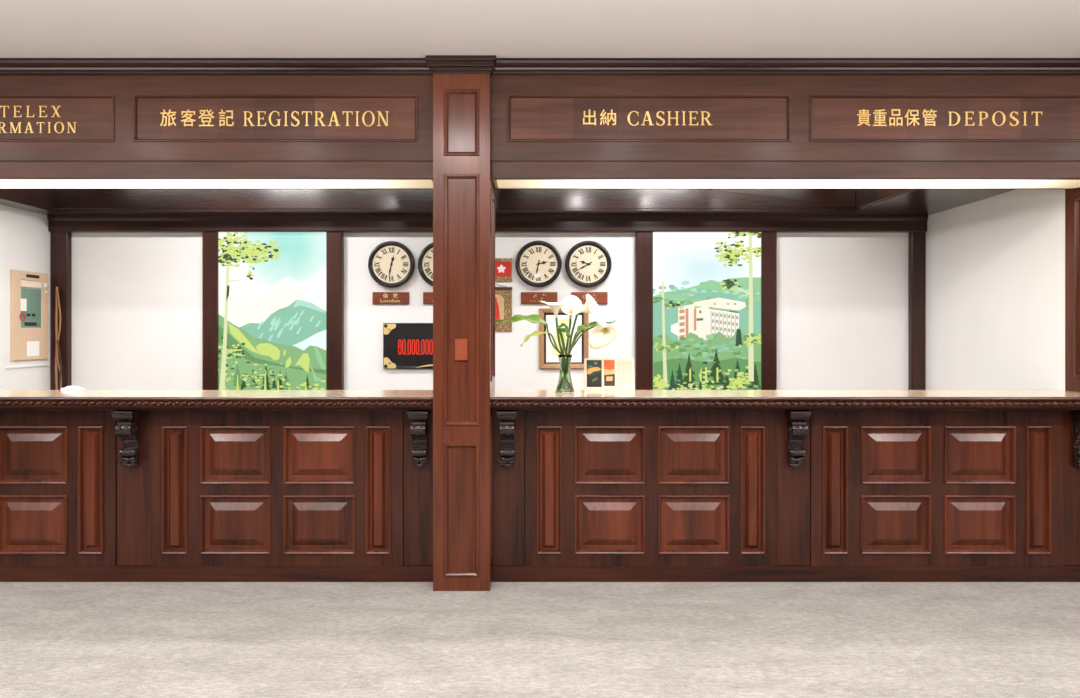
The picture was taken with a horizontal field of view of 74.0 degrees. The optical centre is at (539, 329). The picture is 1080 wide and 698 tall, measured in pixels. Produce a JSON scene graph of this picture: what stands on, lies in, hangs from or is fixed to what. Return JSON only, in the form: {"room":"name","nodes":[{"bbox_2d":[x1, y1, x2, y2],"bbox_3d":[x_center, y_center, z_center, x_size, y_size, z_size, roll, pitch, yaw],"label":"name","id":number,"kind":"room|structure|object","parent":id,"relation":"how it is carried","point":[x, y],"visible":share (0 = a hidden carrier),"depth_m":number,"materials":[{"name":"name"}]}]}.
{"room":"hotel lobby","nodes":[
{"label":"hotel lobby","id":0,"kind":"room"},
{"bbox_2d":[0,205,49,389],"bbox_3d":[-4.250,-0.031,5.340,0.120,3.016,1.680,0,0,0],"label":"wall","id":1,"kind":"structure","parent":0,"point":[24,235],"depth_m":5.78,"materials":[{"name":"white paint"}]},
{"bbox_2d":[5,364,47,368],"bbox_3d":[-4.184,0.296,5.843,0.012,0.012,0.472,0,0,0],"label":"wall ledge","id":2,"kind":"object","parent":1,"relation":"attached to","point":[42,364],"visible":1,"depth_m":5.85,"materials":[{"name":"white paint"}]},
{"bbox_2d":[10,270,47,360],"bbox_3d":[-4.176,-0.117,5.867,0.028,0.723,0.412,0,0,0],"label":"control panel","id":3,"kind":"object","parent":1,"relation":"attached to","point":[28,307],"visible":1,"depth_m":5.84,"materials":[{"name":"beige metal"}]},
{"bbox_2d":[426,55,495,590],"bbox_3d":[-0.444,-0.030,4.253,0.394,3.015,0.494,0,0,0],"label":"pillar","id":4,"kind":"structure","parent":0,"point":[463,186],"depth_m":4.05,"materials":[{"name":"brown wood"}]},
{"bbox_2d":[455,339,467,360],"bbox_3d":[-0.445,0.112,4.050,0.076,0.127,0.019,0,0,0],"label":"switch plate","id":5,"kind":"object","parent":4,"relation":"attached to","point":[461,345],"visible":1,"depth_m":4.04,"materials":[{"name":"orange plastic"}]},
{"bbox_2d":[72,233,907,389],"bbox_3d":[-0.445,-0.031,6.240,7.590,3.016,0.120,0,0,0],"label":"wall","id":6,"kind":"structure","parent":0,"point":[842,298],"depth_m":6.18,"materials":[{"name":"white paint"}]},
{"bbox_2d":[55,287,57,389],"bbox_3d":[-4.114,0.115,6.095,0.027,0.962,0.020,0,0,0],"label":"cable","id":7,"kind":"object","parent":6,"relation":"attached to","point":[56,300],"visible":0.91,"depth_m":6.09,"materials":[{"name":"brown plastic"}]},
{"bbox_2d":[56,288,61,389],"bbox_3d":[-4.091,0.119,6.089,0.046,0.954,0.014,0,0,0],"label":"cable","id":8,"kind":"object","parent":6,"relation":"attached to","point":[56,288],"visible":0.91,"depth_m":6.08,"materials":[{"name":"brown plastic"}]},
{"bbox_2d":[57,340,61,389],"bbox_3d":[-4.085,0.340,6.083,0.043,0.512,0.012,0,0,0],"label":"cable","id":9,"kind":"object","parent":6,"relation":"attached to","point":[57,340],"visible":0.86,"depth_m":6.08,"materials":[{"name":"brown plastic"}]},
{"bbox_2d":[50,232,71,389],"bbox_3d":[-4.117,0.319,6.150,0.147,2.316,0.060,0,0,0],"label":"trim","id":10,"kind":"structure","parent":6,"relation":"attached to","point":[60,242],"depth_m":6.12,"materials":[{"name":"brown wood"}]},
{"bbox_2d":[202,232,218,389],"bbox_3d":[-2.825,0.319,6.150,0.128,2.316,0.060,0,0,0],"label":"trim","id":11,"kind":"structure","parent":6,"relation":"attached to","point":[210,265],"depth_m":6.12,"materials":[{"name":"brown wood"}]},
{"bbox_2d":[218,232,325,389],"bbox_3d":[-2.304,-0.161,6.161,0.940,1.370,0.036,0,0,0],"label":"picture","id":12,"kind":"object","parent":6,"relation":"attached to","point":[272,285],"visible":0.98,"depth_m":6.15,"materials":[{"name":"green paper"}]},
{"bbox_2d":[326,232,343,389],"bbox_3d":[-1.761,0.319,6.150,0.137,2.316,0.060,0,0,0],"label":"trim","id":13,"kind":"structure","parent":6,"relation":"attached to","point":[334,241],"depth_m":6.12,"materials":[{"name":"brown wood"}]},
{"bbox_2d":[373,292,408,303],"bbox_3d":[-1.286,-0.275,6.170,0.313,0.103,0.018,0,0,0],"label":"name plate","id":14,"kind":"object","parent":6,"relation":"attached to","point":[378,297],"visible":1,"depth_m":6.16,"materials":[{"name":"red wood"}]},
{"bbox_2d":[368,241,414,287],"bbox_3d":[-1.278,-0.564,6.156,0.400,0.400,0.046,0,0,0],"label":"wall clock","id":15,"kind":"object","parent":6,"relation":"attached to","point":[391,264],"visible":1,"depth_m":6.15,"materials":[{"name":"black paint"}]},
{"bbox_2d":[383,323,432,368],"bbox_3d":[-0.936,0.137,6.160,0.824,0.395,0.038,0,0,0],"label":"board","id":16,"kind":"object","parent":6,"relation":"attached to","point":[405,345],"visible":0.58,"depth_m":6.16,"materials":[{"name":"black paint"}]},
{"bbox_2d":[418,243,432,285],"bbox_3d":[-0.851,-0.564,6.156,0.400,0.400,0.046,0,0,0],"label":"wall clock","id":17,"kind":"object","parent":6,"relation":"attached to","point":[425,260],"visible":0.38,"depth_m":6.15,"materials":[{"name":"black paint"}]},
{"bbox_2d":[423,292,432,303],"bbox_3d":[-0.852,-0.275,6.170,0.310,0.103,0.019,0,0,0],"label":"name plate","id":18,"kind":"object","parent":6,"relation":"attached to","point":[427,296],"visible":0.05,"depth_m":6.16,"materials":[{"name":"red wood"}]},
{"bbox_2d":[47,216,927,232],"bbox_3d":[-0.445,-0.906,6.133,7.490,0.134,0.095,0,0,0],"label":"trim","id":19,"kind":"structure","parent":6,"relation":"attached to","point":[72,224],"depth_m":6.10,"materials":[{"name":"brown wood"}]},
{"bbox_2d":[495,284,511,331],"bbox_3d":[-0.380,-0.193,6.171,0.282,0.411,0.016,0,0,0],"label":"scroll","id":20,"kind":"object","parent":6,"relation":"attached to","point":[503,295],"visible":0.59,"depth_m":6.17},
{"bbox_2d":[495,294,503,319],"bbox_3d":[-0.379,-0.193,6.170,0.138,0.231,0.001,0,0,0],"label":"picture","id":21,"kind":"object","parent":20,"relation":"attached to","point":[500,300],"depth_m":6.17},
{"bbox_2d":[495,258,511,280],"bbox_3d":[-0.333,-0.519,6.173,0.186,0.198,0.012,0,0,0],"label":"banner","id":22,"kind":"object","parent":6,"relation":"attached to","point":[503,266],"visible":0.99,"depth_m":6.17,"materials":[{"name":"fabric"}]},
{"bbox_2d":[515,241,561,286],"bbox_3d":[-0.013,-0.568,6.156,0.400,0.400,0.046,0,0,0],"label":"wall clock","id":23,"kind":"object","parent":6,"relation":"attached to","point":[537,263],"visible":1,"depth_m":6.15,"materials":[{"name":"black paint"}]},
{"bbox_2d":[521,292,556,303],"bbox_3d":[-0.006,-0.275,6.170,0.314,0.103,0.019,0,0,0],"label":"name plate","id":24,"kind":"object","parent":6,"relation":"attached to","point":[526,297],"visible":0.89,"depth_m":6.16,"materials":[{"name":"red wood"}]},
{"bbox_2d":[539,308,588,368],"bbox_3d":[0.206,0.074,6.167,0.424,0.523,0.024,0,0,0],"label":"framed picture","id":25,"kind":"object","parent":6,"relation":"attached to","point":[548,356],"visible":0.66,"depth_m":6.17,"materials":[{"name":"white paper"}]},
{"bbox_2d":[546,315,581,361],"bbox_3d":[0.206,0.074,6.173,0.308,0.407,0.001,0,0,0],"label":"print","id":26,"kind":"object","parent":25,"relation":"attached to","point":[551,354],"depth_m":6.17,"materials":[{"name":"white paper"}]},
{"bbox_2d":[565,241,611,287],"bbox_3d":[0.415,-0.566,6.156,0.400,0.400,0.046,0,0,0],"label":"wall clock","id":27,"kind":"object","parent":6,"relation":"attached to","point":[588,264],"visible":1,"depth_m":6.15,"materials":[{"name":"black paint"}]},
{"bbox_2d":[571,292,607,303],"bbox_3d":[0.426,-0.275,6.170,0.310,0.103,0.019,0,0,0],"label":"name plate","id":28,"kind":"object","parent":6,"relation":"attached to","point":[599,297],"visible":0.56,"depth_m":6.16,"materials":[{"name":"red wood"}]},
{"bbox_2d":[635,232,652,389],"bbox_3d":[0.893,0.319,6.150,0.145,2.316,0.060,0,0,0],"label":"trim","id":29,"kind":"structure","parent":6,"relation":"attached to","point":[643,240],"depth_m":6.12,"materials":[{"name":"brown wood"}]},
{"bbox_2d":[653,232,760,389],"bbox_3d":[1.439,-0.161,6.159,0.936,1.370,0.039,0,0,0],"label":"picture","id":30,"kind":"object","parent":6,"relation":"attached to","point":[707,285],"visible":0.97,"depth_m":6.15,"materials":[{"name":"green paper"}]},
{"bbox_2d":[761,232,776,389],"bbox_3d":[1.962,0.319,6.150,0.128,2.316,0.060,0,0,0],"label":"trim","id":31,"kind":"structure","parent":6,"relation":"attached to","point":[768,239],"depth_m":6.12,"materials":[{"name":"brown wood"}]},
{"bbox_2d":[908,232,925,389],"bbox_3d":[3.240,0.319,6.150,0.120,2.316,0.060,0,0,0],"label":"trim","id":32,"kind":"structure","parent":6,"relation":"attached to","point":[916,240],"depth_m":6.12,"materials":[{"name":"brown wood"}]},
{"bbox_2d":[0,189,1015,215],"bbox_3d":[-0.445,-1.188,5.325,7.498,0.430,1.710,0,0,0],"label":"ceiling","id":33,"kind":"structure","parent":0,"point":[49,202],"depth_m":5.90,"materials":[{"name":"brown wood"}]},
{"bbox_2d":[0,582,1079,697],"bbox_3d":[0.000,1.527,0.600,14.400,0.100,11.600,0,0,0],"label":"floor","id":34,"kind":"structure","parent":0,"point":[58,639],"depth_m":3.38,"materials":[{"name":"grey carpet"}]},
{"bbox_2d":[0,411,116,565],"bbox_3d":[-3.228,0.924,4.344,1.477,0.919,0.312,0,0,0],"label":"panel","id":35,"kind":"object","parent":34,"relation":"on","point":[58,469],"depth_m":4.20,"materials":[{"name":"brown wood"}]},
{"bbox_2d":[111,411,150,564],"bbox_3d":[-2.386,0.925,4.284,0.204,0.918,0.392,0,0,0],"label":"pilaster","id":36,"kind":"object","parent":34,"relation":"on","point":[133,428],"visible":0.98,"depth_m":4.21,"materials":[{"name":"brown wood"}]},
{"bbox_2d":[0,390,432,410],"bbox_3d":[-2.397,0.423,4.306,3.585,0.085,0.480,0,0,0],"label":"countertop","id":37,"kind":"structure","parent":36,"relation":"on","point":[10,400],"depth_m":4.09,"materials":[{"name":"polished beige marble"},{"name":"mahogany"}]},
{"bbox_2d":[61,386,85,390],"bbox_3d":[-2.927,0.364,4.481,0.155,0.033,0.085,0,0,0],"label":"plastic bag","id":38,"kind":"object","parent":37,"relation":"on","point":[67,388],"visible":1,"depth_m":4.46,"materials":[{"name":"white plastic"}]},
{"bbox_2d":[0,565,432,581],"bbox_3d":[-2.397,1.431,4.323,3.585,0.093,0.254,0,0,0],"label":"plinth","id":39,"kind":"object","parent":34,"relation":"on","point":[118,573],"visible":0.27,"depth_m":4.20,"materials":[{"name":"brown wood"}]},
{"bbox_2d":[151,411,402,565],"bbox_3d":[-1.544,0.924,4.344,1.477,0.919,0.312,0,0,0],"label":"panel","id":40,"kind":"object","parent":34,"relation":"on","point":[229,488],"depth_m":4.20,"materials":[{"name":"brown wood"}]},
{"bbox_2d":[403,411,432,564],"bbox_3d":[-0.705,0.925,4.284,0.197,0.918,0.392,0,0,0],"label":"pilaster","id":41,"kind":"object","parent":34,"relation":"on","point":[417,425],"visible":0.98,"depth_m":4.21,"materials":[{"name":"brown wood"}]},
{"bbox_2d":[492,411,524,564],"bbox_3d":[-0.186,0.925,4.284,0.192,0.918,0.392,0,0,0],"label":"pilaster","id":42,"kind":"object","parent":34,"relation":"on","point":[508,427],"visible":1,"depth_m":4.21,"materials":[{"name":"brown wood"}]},
{"bbox_2d":[525,411,776,565],"bbox_3d":[0.651,0.924,4.344,1.477,0.919,0.312,0,0,0],"label":"panel","id":43,"kind":"object","parent":34,"relation":"on","point":[603,488],"depth_m":4.20,"materials":[{"name":"brown wood"}]},
{"bbox_2d":[492,565,1079,581],"bbox_3d":[1.508,1.431,4.323,3.583,0.093,0.254,0,0,0],"label":"plinth","id":44,"kind":"object","parent":34,"relation":"on","point":[500,573],"visible":0.69,"depth_m":4.20,"materials":[{"name":"brown wood"}]},
{"bbox_2d":[777,411,810,564],"bbox_3d":[1.490,0.925,4.284,0.196,0.918,0.392,0,0,0],"label":"pilaster","id":45,"kind":"object","parent":34,"relation":"on","point":[793,427],"visible":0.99,"depth_m":4.21,"materials":[{"name":"brown wood"}]},
{"bbox_2d":[490,390,1079,410],"bbox_3d":[1.508,0.423,4.306,3.583,0.085,0.480,0,0,0],"label":"countertop","id":46,"kind":"structure","parent":45,"relation":"on","point":[500,400],"depth_m":4.09,"materials":[{"name":"beige stone"}]},
{"bbox_2d":[556,355,573,392],"bbox_3d":[0.151,0.265,4.340,0.108,0.230,0.108,0,0,-21],"label":"vase","id":47,"kind":"object","parent":46,"relation":"on","point":[564,385],"visible":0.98,"depth_m":4.31,"materials":[{"name":"clear glass"}]},
{"bbox_2d":[495,314,559,353],"bbox_3d":[-0.044,0.133,4.294,0.451,0.455,0.100,0,0,-3],"label":"leaf","id":48,"kind":"object","parent":47,"relation":"in","point":[533,318],"visible":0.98,"depth_m":4.29,"materials":[{"name":"green plant"}]},
{"bbox_2d":[520,330,561,354],"bbox_3d":[0.038,0.182,4.282,0.310,0.358,0.060,0,0,-19],"label":"leaf","id":49,"kind":"object","parent":47,"relation":"in","point":[536,333],"visible":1,"depth_m":4.26,"materials":[{"name":"plant"}]},
{"bbox_2d":[539,301,564,354],"bbox_3d":[0.075,0.093,4.318,0.168,0.537,0.128,0,0,-35],"label":"calla lily","id":50,"kind":"object","parent":47,"relation":"in","point":[555,306],"visible":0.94,"depth_m":4.33,"materials":[{"name":"white plant"}]},
{"bbox_2d":[557,323,567,354],"bbox_3d":[0.135,0.160,4.312,0.065,0.402,0.112,0,0,0],"label":"leaf","id":51,"kind":"object","parent":47,"relation":"in","point":[562,324],"visible":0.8,"depth_m":4.29,"materials":[{"name":"green plant"}]},
{"bbox_2d":[559,327,569,354],"bbox_3d":[0.145,0.172,4.287,0.069,0.376,0.158,0,0,0],"label":"leaf","id":52,"kind":"object","parent":47,"relation":"in","point":[566,329],"visible":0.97,"depth_m":4.24,"materials":[{"name":"green plant"}]},
{"bbox_2d":[561,295,582,352],"bbox_3d":[0.190,0.074,4.313,0.133,0.574,0.114,0,0,0],"label":"calla lily","id":53,"kind":"object","parent":47,"relation":"in","point":[572,304],"visible":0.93,"depth_m":4.34,"materials":[{"name":"white plant"}]},
{"bbox_2d":[568,323,595,352],"bbox_3d":[0.226,0.160,4.294,0.225,0.402,0.063,0,0,21],"label":"leaf","id":54,"kind":"object","parent":47,"relation":"in","point":[585,326],"visible":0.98,"depth_m":4.29,"materials":[{"name":"green plant"}]},
{"bbox_2d":[568,294,607,351],"bbox_3d":[0.281,0.073,4.293,0.183,0.576,0.291,0,0,-45],"label":"calla lily","id":55,"kind":"object","parent":47,"relation":"in","point":[590,306],"visible":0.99,"depth_m":4.29,"materials":[{"name":"white plant"}]},
{"bbox_2d":[567,320,615,354],"bbox_3d":[0.294,0.151,4.358,0.328,0.420,0.080,0,0,0],"label":"leaf","id":56,"kind":"object","parent":47,"relation":"in","point":[583,332],"visible":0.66,"depth_m":4.38,"materials":[{"name":"green plant"}]},
{"bbox_2d":[568,321,616,354],"bbox_3d":[0.296,0.154,4.316,0.351,0.414,0.106,0,0,27],"label":"calla lily","id":57,"kind":"object","parent":47,"relation":"in","point":[600,336],"visible":0.82,"depth_m":4.27,"materials":[{"name":"white plant"}]},
{"bbox_2d":[584,358,633,390],"bbox_3d":[0.434,0.279,4.500,0.312,0.202,0.061,0,0,0],"label":"card","id":58,"kind":"object","parent":46,"relation":"on","point":[600,374],"visible":1,"depth_m":4.48,"materials":[{"name":"beige paper"}]},
{"bbox_2d":[587,360,601,386],"bbox_3d":[0.339,0.272,4.480,0.094,0.167,0.017,0,0,0],"label":"picture","id":59,"kind":"object","parent":58,"relation":"attached to","point":[594,367],"depth_m":4.48,"materials":[{"name":"black paper"}]},
{"bbox_2d":[604,360,614,385],"bbox_3d":[0.434,0.269,4.480,0.067,0.161,0.016,0,0,0],"label":"picture","id":60,"kind":"object","parent":58,"relation":"attached to","point":[609,365],"depth_m":4.48},
{"bbox_2d":[810,411,1062,565],"bbox_3d":[2.328,0.924,4.344,1.477,0.919,0.312,0,0,0],"label":"panel","id":61,"kind":"object","parent":34,"relation":"on","point":[888,488],"depth_m":4.20,"materials":[{"name":"brown wood"}]},
{"bbox_2d":[1063,411,1079,564],"bbox_3d":[3.184,0.925,4.284,0.230,0.918,0.392,0,0,0],"label":"pilaster","id":62,"kind":"object","parent":34,"relation":"on","point":[1071,419],"visible":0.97,"depth_m":4.21,"materials":[{"name":"brown wood"}]},
{"bbox_2d":[0,0,1079,57],"bbox_3d":[0.000,-1.589,0.600,14.400,0.100,11.600,0,0,0],"label":"ceiling","id":63,"kind":"structure","parent":0,"point":[28,28],"depth_m":3.65,"materials":[{"name":"paint"}]},
{"bbox_2d":[0,58,432,188],"bbox_3d":[-2.397,-1.206,4.258,3.585,0.662,0.425,0,0,0],"label":"fascia beam","id":64,"kind":"structure","parent":63,"relation":"attached to","point":[121,159],"depth_m":4.12,"materials":[{"name":"brown wood"}]},
{"bbox_2d":[0,94,114,141],"bbox_3d":[-3.268,-1.220,4.123,1.645,0.276,0.018,0,0,0],"label":"sign panel","id":65,"kind":"object","parent":64,"relation":"attached to","point":[23,117],"visible":1,"depth_m":4.13,"materials":[{"name":"brown wood"}]},
{"bbox_2d":[0,180,432,187],"bbox_3d":[-2.397,-0.900,4.300,3.573,0.070,0.256,0,0,0],"label":"light","id":66,"kind":"object","parent":64,"relation":"attached to","point":[3,183],"visible":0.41,"depth_m":4.25,"materials":[{"name":"white plastic"}]},
{"bbox_2d":[132,94,417,141],"bbox_3d":[-1.523,-1.220,4.123,1.643,0.276,0.018,0,0,0],"label":"sign panel","id":67,"kind":"object","parent":64,"relation":"attached to","point":[155,117],"visible":1,"depth_m":4.13,"materials":[{"name":"brown wood"}]},
{"bbox_2d":[491,58,1079,188],"bbox_3d":[1.508,-1.206,4.258,3.583,0.662,0.425,0,0,0],"label":"fascia beam","id":68,"kind":"structure","parent":63,"relation":"attached to","point":[797,159],"depth_m":4.12,"materials":[{"name":"brown wood"}]},
{"bbox_2d":[507,94,790,141],"bbox_3d":[0.627,-1.220,4.123,1.634,0.276,0.018,0,0,0],"label":"sign panel","id":69,"kind":"object","parent":68,"relation":"attached to","point":[530,117],"visible":1,"depth_m":4.13,"materials":[{"name":"brown wood"}]},
{"bbox_2d":[493,180,1079,187],"bbox_3d":[1.508,-0.900,4.300,3.571,0.070,0.256,0,0,0],"label":"light","id":70,"kind":"object","parent":68,"relation":"attached to","point":[497,183],"visible":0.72,"depth_m":4.26,"materials":[{"name":"glowing warm white light diffuser"}]},
{"bbox_2d":[809,94,1079,141],"bbox_3d":[2.368,-1.220,4.123,1.640,0.276,0.018,0,0,0],"label":"sign panel","id":71,"kind":"object","parent":68,"relation":"attached to","point":[832,117],"visible":1,"depth_m":4.13,"materials":[{"name":"brown wood"}]},
{"bbox_2d":[926,189,1064,389],"bbox_3d":[3.360,-0.031,5.340,0.120,3.016,1.680,0,0,0],"label":"wall","id":72,"kind":"structure","parent":0,"point":[995,265],"depth_m":5.15,"materials":[{"name":"white paint"}]},
{"bbox_2d":[1065,187,1079,391],"bbox_3d":[3.461,-0.030,4.253,0.394,3.015,0.494,0,0,0],"label":"pillar","id":73,"kind":"structure","parent":0,"point":[1072,196],"depth_m":4.44,"materials":[{"name":"brown wood"}]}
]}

